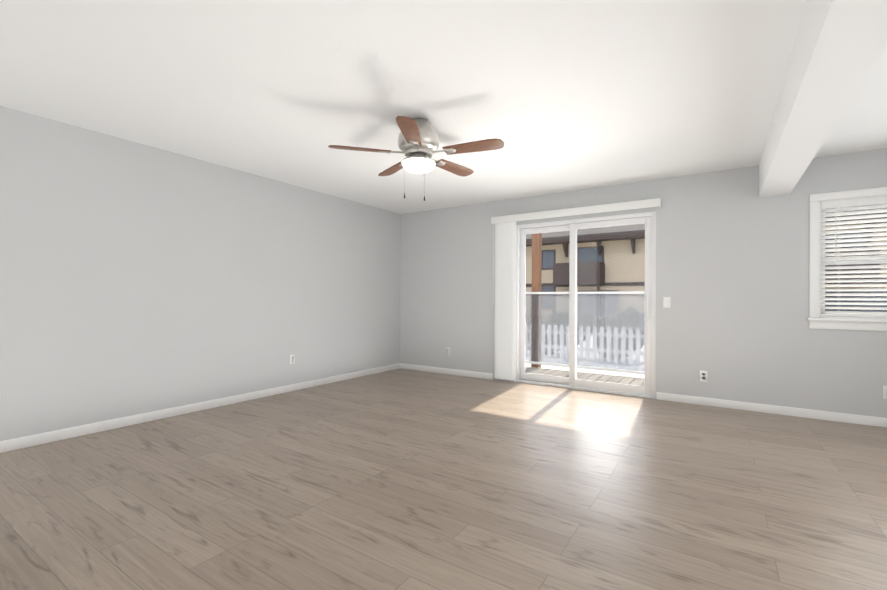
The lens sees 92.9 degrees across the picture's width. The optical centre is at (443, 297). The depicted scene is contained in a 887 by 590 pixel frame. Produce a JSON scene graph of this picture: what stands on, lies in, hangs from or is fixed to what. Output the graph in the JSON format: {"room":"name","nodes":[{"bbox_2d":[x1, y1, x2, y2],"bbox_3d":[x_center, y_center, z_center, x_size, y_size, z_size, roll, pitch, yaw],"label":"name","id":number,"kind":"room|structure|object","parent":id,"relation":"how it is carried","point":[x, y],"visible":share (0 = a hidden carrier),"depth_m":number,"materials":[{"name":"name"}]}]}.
{"room":"empty living room","nodes":[
{"label":"empty living room","id":0,"kind":"room"},
{"bbox_2d":[0,106,400,440],"bbox_3d":[-2.946,-0.128,3.358,0.150,2.440,8.320,0,0,33],"label":"wall","id":1,"kind":"structure","parent":0,"point":[136,278],"depth_m":3.83,"materials":[{"name":"grey paint"}]},
{"bbox_2d":[0,363,399,452],"bbox_3d":[-2.888,1.052,3.304,0.013,0.082,8.006,0,0,33],"label":"baseboard","id":2,"kind":"structure","parent":1,"relation":"attached to","point":[40,438],"depth_m":3.82,"materials":[{"name":"white wood"}]},
{"bbox_2d":[290,354,294,364],"bbox_3d":[-1.787,0.728,4.984,0.008,0.115,0.070,0,0,33],"label":"electrical outlet","id":3,"kind":"object","parent":1,"relation":"attached to","point":[292,358],"visible":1,"depth_m":4.98,"materials":[{"name":"white plastic"}]},
{"bbox_2d":[0,368,886,589],"bbox_3d":[-0.215,1.152,1.557,6.700,0.100,8.320,0,0,33],"label":"floor","id":4,"kind":"structure","parent":0,"point":[401,479],"depth_m":2.34,"materials":[{"name":"brown wood"}]},
{"bbox_2d":[0,0,886,213],"bbox_3d":[-0.201,-1.398,1.565,6.700,0.120,8.320,0,0,33],"label":"ceiling","id":5,"kind":"structure","parent":0,"point":[556,96],"depth_m":2.65,"materials":[{"name":"white paint"}]},
{"bbox_2d":[328,116,503,200],"bbox_3d":[-0.153,-1.021,3.224,1.262,0.624,1.250,0,0,33],"label":"ceiling fan","id":6,"kind":"object","parent":5,"relation":"hanging from","point":[418,142],"visible":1,"depth_m":3.10,"materials":[{"name":"brown wood"}]},
{"bbox_2d":[759,0,886,196],"bbox_3d":[1.027,-1.176,0.758,0.240,0.315,8.020,0,0,33],"label":"ceiling beam","id":7,"kind":"structure","parent":5,"relation":"attached to","point":[839,47],"depth_m":2.02,"materials":[{"name":"white paint"}]},
{"bbox_2d":[400,148,886,417],"bbox_3d":[2.096,-0.096,4.935,6.550,2.440,0.150,0,0,33],"label":"wall","id":8,"kind":"structure","parent":0,"point":[732,264],"depth_m":4.38,"materials":[{"name":"grey paint"}]},
{"bbox_2d":[400,363,492,379],"bbox_3d":[-0.008,1.076,6.211,1.640,0.082,0.013,0,0,33],"label":"baseboard","id":9,"kind":"structure","parent":8,"relation":"attached to","point":[449,371],"depth_m":6.15,"materials":[{"name":"white wood"}]},
{"bbox_2d":[446,347,449,354],"bbox_3d":[0.062,0.782,6.170,0.070,0.115,0.008,0,0,33],"label":"electrical outlet","id":10,"kind":"object","parent":8,"relation":"attached to","point":[447,350],"visible":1,"depth_m":6.16,"materials":[{"name":"white plastic"}]},
{"bbox_2d":[491,198,660,380],"bbox_3d":[1.515,0.002,5.163,2.040,2.170,0.104,0,0,33],"label":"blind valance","id":11,"kind":"object","parent":8,"relation":"attached to","point":[504,259],"visible":1,"depth_m":5.58,"materials":[{"name":"white"}]},
{"bbox_2d":[514,211,655,398],"bbox_3d":[1.683,0.081,5.191,1.688,2.084,0.145,0,0,33],"label":"sliding glass door","id":12,"kind":"structure","parent":8,"relation":"attached to","point":[647,389],"depth_m":5.19,"materials":[{"name":"white plastic"}]},
{"bbox_2d":[663,297,670,307],"bbox_3d":[2.443,0.050,4.609,0.070,0.115,0.012,0,0,33],"label":"light switch","id":13,"kind":"object","parent":8,"relation":"attached to","point":[666,302],"visible":1,"depth_m":4.61,"materials":[{"name":"white plastic"}]},
{"bbox_2d":[700,370,707,381],"bbox_3d":[2.729,0.821,4.420,0.070,0.115,0.008,0,0,33],"label":"electrical outlet","id":14,"kind":"object","parent":8,"relation":"attached to","point":[703,376],"visible":1,"depth_m":4.42,"materials":[{"name":"white plastic"}]},
{"bbox_2d":[656,392,886,427],"bbox_3d":[3.506,1.088,3.905,2.755,0.082,0.013,0,0,33],"label":"baseboard","id":15,"kind":"structure","parent":8,"relation":"attached to","point":[826,415],"depth_m":4.07,"materials":[{"name":"white wood"}]},
{"bbox_2d":[807,187,886,330],"bbox_3d":[3.905,-0.339,3.708,1.086,1.258,0.170,0,0,33],"label":"window","id":16,"kind":"structure","parent":8,"relation":"in","point":[819,317],"depth_m":3.84,"materials":[{"name":"white plastic"}]},
{"bbox_2d":[883,386,886,398],"bbox_3d":[3.874,0.825,3.668,0.070,0.115,0.008,0,0,33],"label":"electrical outlet","id":17,"kind":"object","parent":8,"relation":"attached to","point":[884,392],"visible":1,"depth_m":3.68,"materials":[{"name":"white plastic"}]},
{"label":"outside","id":18,"kind":"structure","parent":0,"visible":0},
{"bbox_2d":[525,336,643,377],"bbox_3d":[25.425,2.020,28.241,140.000,0.200,64.419,0,0,33],"label":"ground","id":19,"kind":"structure","parent":18,"point":[593,371],"depth_m":10.77,"materials":[{"name":"grey concrete"}]},
{"bbox_2d":[525,233,644,385],"bbox_3d":[2.013,-0.173,6.038,3.800,3.800,1.578,0,0,33],"label":"deck","id":20,"kind":"object","parent":19,"relation":"on","point":[536,348],"depth_m":6.62,"materials":[{"name":"white"}]},
{"bbox_2d":[525,323,644,364],"bbox_3d":[6.511,1.263,9.894,16.700,1.000,0.160,0,0,33],"label":"picket fence","id":21,"kind":"object","parent":19,"relation":"on","point":[614,352],"depth_m":11.39,"materials":[{"name":"white wood"}]},
{"bbox_2d":[526,307,644,358],"bbox_3d":[7.129,1.149,10.836,19.272,1.887,1.286,0,0,33],"label":"picket fence","id":22,"kind":"object","parent":19,"relation":"on","point":[593,322],"depth_m":12.18,"materials":[{"name":"white wood"}]},
{"bbox_2d":[525,204,886,322],"bbox_3d":[20.433,-1.957,24.258,44.000,8.276,10.400,0,0,33],"label":"building","id":23,"kind":"structure","parent":19,"relation":"on","point":[610,273],"depth_m":26.01,"materials":[{"name":"beige paint"}]}
]}

